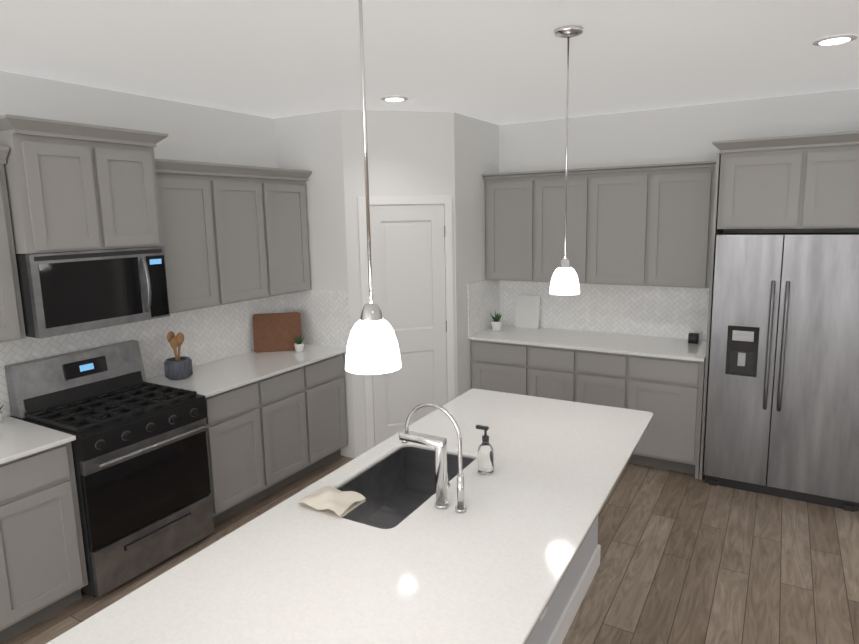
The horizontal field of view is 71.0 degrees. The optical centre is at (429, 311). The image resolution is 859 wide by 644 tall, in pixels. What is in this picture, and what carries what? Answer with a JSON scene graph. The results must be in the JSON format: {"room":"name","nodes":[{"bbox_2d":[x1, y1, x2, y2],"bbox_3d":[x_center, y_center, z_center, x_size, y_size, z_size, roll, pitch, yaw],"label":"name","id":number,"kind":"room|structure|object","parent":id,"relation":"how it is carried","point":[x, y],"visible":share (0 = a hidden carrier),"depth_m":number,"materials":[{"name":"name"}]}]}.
{"room":"kitchen","nodes":[
{"label":"kitchen","id":0,"kind":"room"},
{"bbox_2d":[0,71,276,416],"bbox_3d":[-3.229,0.341,1.919,0.255,2.740,10.863,4,10,30],"label":"wall","id":1,"kind":"structure","parent":0,"point":[196,133],"depth_m":3.96,"materials":[{"name":"white paint"}]},
{"bbox_2d":[0,146,25,342],"bbox_3d":[-2.389,-0.270,2.652,0.373,0.938,0.914,4,10,30],"label":"upper cabinet","id":2,"kind":"object","parent":1,"relation":"attached to","point":[12,327],"visible":1,"depth_m":2.95,"materials":[{"name":"grey wood"}]},
{"bbox_2d":[0,114,167,253],"bbox_3d":[-1.928,-0.667,3.298,0.470,0.645,0.852,4,10,30],"label":"upper cabinet","id":3,"kind":"object","parent":1,"relation":"attached to","point":[72,186],"visible":1,"depth_m":3.12,"materials":[{"name":"grey wood"}]},
{"bbox_2d":[15,246,169,338],"bbox_3d":[-1.919,-0.139,3.383,0.467,0.419,0.750,4,10,30],"label":"microwave","id":4,"kind":"object","parent":3,"relation":"attached to","point":[62,293],"visible":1,"depth_m":3.21,"materials":[{"name":"grey metal"}]},
{"bbox_2d":[0,294,284,416],"bbox_3d":[-1.982,0.249,3.782,0.009,0.454,3.038,4,10,30],"label":"tile backsplash","id":5,"kind":"structure","parent":1,"relation":"attached to","point":[214,333],"depth_m":4.10,"materials":[{"name":"white tile"}]},
{"bbox_2d":[155,159,311,313],"bbox_3d":[-1.421,-0.549,4.279,0.373,0.938,1.382,4,10,30],"label":"upper cabinet","id":6,"kind":"object","parent":1,"relation":"attached to","point":[230,233],"visible":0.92,"depth_m":4.12,"materials":[{"name":"grey wood"}]},
{"bbox_2d":[274,110,498,457],"bbox_3d":[-0.285,-0.265,5.342,1.306,2.740,1.479,4,10,30],"label":"wall","id":7,"kind":"structure","parent":0,"point":[454,155],"depth_m":4.72,"materials":[{"name":"white paint"}]},
{"bbox_2d":[284,290,349,348],"bbox_3d":[-0.923,0.049,4.899,0.667,0.454,0.009,4,10,30],"label":"tile backsplash","id":8,"kind":"structure","parent":7,"relation":"attached to","point":[324,318],"depth_m":4.86,"materials":[{"name":"white tile"}]},
{"bbox_2d":[357,196,454,450],"bbox_3d":[-0.166,0.135,4.854,0.752,2.099,0.019,-3,9,-14],"label":"door frame","id":9,"kind":"structure","parent":7,"relation":"attached to","point":[446,201],"depth_m":4.82,"materials":[{"name":"white wood"}]},
{"bbox_2d":[369,204,446,445],"bbox_3d":[-0.161,0.166,4.862,0.455,2.030,0.448,4,10,30],"label":"pantry door","id":10,"kind":"structure","parent":7,"relation":"in","point":[408,262],"depth_m":4.84,"materials":[{"name":"white wood"}]},
{"bbox_2d":[0,455,858,643],"bbox_3d":[2.655,1.493,3.023,9.435,0.120,18.360,4,10,30],"label":"floor","id":11,"kind":"structure","parent":0,"point":[686,558],"depth_m":3.31,"materials":[{"name":"brown wood"}]},
{"bbox_2d":[0,442,87,642],"bbox_3d":[-2.239,1.112,2.830,0.628,0.892,0.863,4,10,30],"label":"base cabinet","id":12,"kind":"object","parent":11,"relation":"on","point":[43,573],"visible":0.94,"depth_m":2.87,"materials":[{"name":"grey wood"}]},
{"bbox_2d":[0,416,75,463],"bbox_3d":[-2.241,0.662,2.742,0.655,0.022,0.887,4,10,30],"label":"countertop","id":13,"kind":"structure","parent":12,"relation":"on","point":[19,438],"depth_m":2.93,"materials":[{"name":"stone"}]},
{"bbox_2d":[0,405,2,422],"bbox_3d":[-2.268,0.533,3.157,0.076,0.101,0.075,4,10,30],"label":"plant","id":14,"kind":"object","parent":13,"relation":"on","point":[1,416],"visible":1,"depth_m":3.16,"materials":[{"name":"green plant"}]},
{"bbox_2d":[4,340,213,596],"bbox_3d":[-1.779,0.847,3.469,0.714,1.195,0.748,4,10,30],"label":"range","id":15,"kind":"object","parent":11,"relation":"on","point":[140,456],"visible":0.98,"depth_m":3.32,"materials":[{"name":"grey metal"}]},
{"bbox_2d":[205,380,268,524],"bbox_3d":[-1.515,0.903,4.044,0.628,0.892,0.463,4,10,30],"label":"base cabinet","id":16,"kind":"object","parent":11,"relation":"on","point":[238,458],"depth_m":3.90,"materials":[{"name":"grey wood"}]},
{"bbox_2d":[146,344,346,397],"bbox_3d":[-1.280,0.385,4.357,0.655,0.022,1.387,4,10,30],"label":"countertop","id":17,"kind":"structure","parent":16,"relation":"on","point":[219,376],"depth_m":4.21,"materials":[{"name":"stone"}]},
{"bbox_2d":[164,331,192,379],"bbox_3d":[-1.671,0.279,3.986,0.170,0.318,0.171,4,10,30],"label":"utensil crock","id":18,"kind":"object","parent":17,"relation":"on","point":[178,367],"visible":1,"depth_m":3.94,"materials":[{"name":"grey"}]},
{"bbox_2d":[252,312,301,352],"bbox_3d":[-1.198,0.160,4.745,0.368,0.295,0.071,-3,9,-11],"label":"cutting board","id":19,"kind":"object","parent":17,"relation":"on","point":[274,332],"visible":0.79,"depth_m":4.73,"materials":[{"name":"brown wood"}]},
{"bbox_2d":[294,337,303,351],"bbox_3d":[-1.023,0.246,4.715,0.087,0.126,0.091,4,10,30],"label":"potted plant","id":20,"kind":"object","parent":17,"relation":"on","point":[299,345],"visible":0.98,"depth_m":4.69,"materials":[{"name":"white ceramic"}]},
{"bbox_2d":[261,364,312,494],"bbox_3d":[-1.286,0.837,4.429,0.628,0.892,0.443,4,10,30],"label":"base cabinet","id":21,"kind":"object","parent":11,"relation":"on","point":[265,437],"depth_m":4.30,"materials":[{"name":"grey wood"}]},
{"bbox_2d":[309,353,346,470],"bbox_3d":[-1.053,0.770,4.820,0.628,0.892,0.476,4,10,30],"label":"base cabinet","id":22,"kind":"object","parent":11,"relation":"on","point":[327,402],"depth_m":4.67,"materials":[{"name":"grey wood"}]},
{"bbox_2d":[471,340,526,394],"bbox_3d":[0.743,0.644,5.383,0.529,0.892,0.628,4,10,30],"label":"base cabinet","id":23,"kind":"object","parent":11,"relation":"on","point":[495,366],"depth_m":5.08,"materials":[{"name":"grey wood"}]},
{"bbox_2d":[527,345,578,401],"bbox_3d":[1.142,0.673,5.150,0.398,0.892,0.628,4,10,30],"label":"base cabinet","id":24,"kind":"object","parent":11,"relation":"on","point":[550,370],"depth_m":4.85,"materials":[{"name":"grey wood"}]},
{"bbox_2d":[534,537,600,643],"bbox_3d":[0.024,1.128,2.439,0.833,0.892,2.448,4,10,30],"label":"kitchen island","id":25,"kind":"object","parent":11,"relation":"on","point":[555,630],"depth_m":2.88,"materials":[{"name":"grey paint"}]},
{"bbox_2d":[46,389,652,643],"bbox_3d":[0.099,0.685,2.295,1.092,0.022,2.530,4,10,30],"label":"island countertop","id":26,"kind":"structure","parent":25,"relation":"on","point":[397,568],"depth_m":1.89,"materials":[{"name":"white stone"}]},
{"bbox_2d":[298,486,365,518],"bbox_3d":[-0.356,0.673,2.192,0.194,0.050,0.153,4,10,30],"label":"dish towel","id":27,"kind":"object","parent":26,"relation":"on","point":[332,501],"visible":1,"depth_m":2.17,"materials":[{"name":"beige fabric"}]},
{"bbox_2d":[399,402,466,512],"bbox_3d":[0.018,0.504,2.162,0.265,0.379,0.083,4,10,30],"label":"faucet","id":28,"kind":"object","parent":26,"relation":"on","point":[438,443],"visible":1,"depth_m":2.12,"materials":[{"name":"silver metal"}]},
{"bbox_2d":[476,425,493,474],"bbox_3d":[0.223,0.553,2.426,0.073,0.190,0.065,4,10,30],"label":"soap bottle","id":29,"kind":"object","parent":26,"relation":"on","point":[485,458],"visible":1,"depth_m":2.41,"materials":[{"name":"clear glass"}]},
{"bbox_2d":[575,350,630,408],"bbox_3d":[1.485,0.698,4.950,0.397,0.892,0.628,4,10,30],"label":"base cabinet","id":30,"kind":"object","parent":11,"relation":"on","point":[600,377],"depth_m":4.65,"materials":[{"name":"grey wood"}]},
{"bbox_2d":[627,355,704,478],"bbox_3d":[1.882,0.726,4.719,0.524,0.892,0.628,4,10,30],"label":"base cabinet","id":31,"kind":"object","parent":11,"relation":"on","point":[668,393],"depth_m":4.43,"materials":[{"name":"grey wood"}]},
{"bbox_2d":[468,325,705,361],"bbox_3d":[1.296,0.235,4.968,1.852,0.022,0.655,4,10,30],"label":"countertop","id":32,"kind":"structure","parent":31,"relation":"on","point":[669,348],"depth_m":4.86,"materials":[{"name":"stone"}]},
{"bbox_2d":[490,312,502,331],"bbox_3d":[0.606,0.079,5.380,0.115,0.181,0.103,4,10,30],"label":"plant","id":33,"kind":"object","parent":32,"relation":"on","point":[496,323],"visible":1,"depth_m":5.36,"materials":[{"name":"green plant"}]},
{"bbox_2d":[515,295,540,328],"bbox_3d":[0.898,-0.002,5.496,0.224,0.299,0.063,4,10,30],"label":"marble board","id":34,"kind":"object","parent":32,"relation":"on","point":[527,311],"visible":0.94,"depth_m":5.49,"materials":[{"name":"white stone"}]},
{"bbox_2d":[688,333,698,343],"bbox_3d":[2.076,0.207,4.731,0.071,0.074,0.061,4,10,30],"label":"speaker","id":35,"kind":"object","parent":32,"relation":"on","point":[693,338],"visible":1,"depth_m":4.71},
{"bbox_2d":[699,153,722,479],"bbox_3d":[2.111,0.037,4.475,0.018,2.320,0.609,4,10,30],"label":"panel","id":36,"kind":"object","parent":11,"relation":"on","point":[715,231],"visible":0.36,"depth_m":4.22,"materials":[{"name":"grey wood"}]},
{"bbox_2d":[703,233,858,511],"bbox_3d":[2.498,0.346,4.206,0.928,1.780,0.731,4,10,30],"label":"refrigerator","id":37,"kind":"object","parent":11,"relation":"on","point":[782,419],"visible":1,"depth_m":3.94,"materials":[{"name":"grey metal"}]},
{"bbox_2d":[0,0,858,124],"bbox_3d":[2.597,-1.331,2.573,9.435,0.120,18.360,4,10,30],"label":"ceiling","id":38,"kind":"structure","parent":0,"point":[500,62],"depth_m":2.97,"materials":[{"name":"white paint"}]},
{"bbox_2d":[345,0,400,374],"bbox_3d":[-0.152,-0.438,1.417,0.141,1.168,0.141,4,10,30],"label":"pendant light","id":39,"kind":"object","parent":38,"relation":"hanging from","point":[372,347],"visible":1,"depth_m":1.45,"materials":[{"name":"white glass"}]},
{"bbox_2d":[381,96,406,101],"bbox_3d":[-0.238,-1.449,4.097,0.180,0.010,0.180,4,10,30],"label":"recessed light","id":40,"kind":"object","parent":38,"relation":"in","point":[394,98],"visible":1,"depth_m":4.06,"materials":[{"name":"white plastic"}]},
{"bbox_2d":[549,25,582,294],"bbox_3d":[0.624,-0.664,2.740,0.141,1.168,0.141,4,10,30],"label":"pendant light","id":41,"kind":"object","parent":38,"relation":"hanging from","point":[564,280],"visible":1,"depth_m":2.76,"materials":[{"name":"silver metal"}]},
{"bbox_2d":[813,34,857,45],"bbox_3d":[1.942,-1.301,2.884,0.180,0.010,0.180,4,10,30],"label":"recessed light","id":42,"kind":"object","parent":38,"relation":"in","point":[835,39],"visible":0.98,"depth_m":2.86,"materials":[{"name":"white"}]},
{"bbox_2d":[499,89,858,338],"bbox_3d":[1.375,-0.298,5.338,4.167,2.740,0.204,4,10,30],"label":"wall","id":43,"kind":"structure","parent":0,"point":[673,135],"depth_m":4.72,"materials":[{"name":"white paint"}]},
{"bbox_2d":[467,280,708,340],"bbox_3d":[1.290,-0.001,4.932,1.854,0.454,0.657,4,10,30],"label":"tile backsplash","id":44,"kind":"structure","parent":43,"relation":"attached to","point":[670,312],"depth_m":5.16,"materials":[{"name":"white tile"}]},
{"bbox_2d":[482,161,715,287],"bbox_3d":[1.341,-0.702,4.946,1.832,0.918,0.373,4,10,30],"label":"upper cabinet","id":45,"kind":"object","parent":43,"relation":"attached to","point":[645,225],"visible":0.98,"depth_m":4.76,"materials":[{"name":"grey wood"}]},
{"bbox_2d":[712,131,858,228],"bbox_3d":[2.489,-0.863,4.070,1.016,0.580,0.654,4,10,30],"label":"upper cabinet","id":46,"kind":"object","parent":43,"relation":"attached to","point":[809,181],"visible":1,"depth_m":3.86,"materials":[{"name":"grey wood"}]}
]}

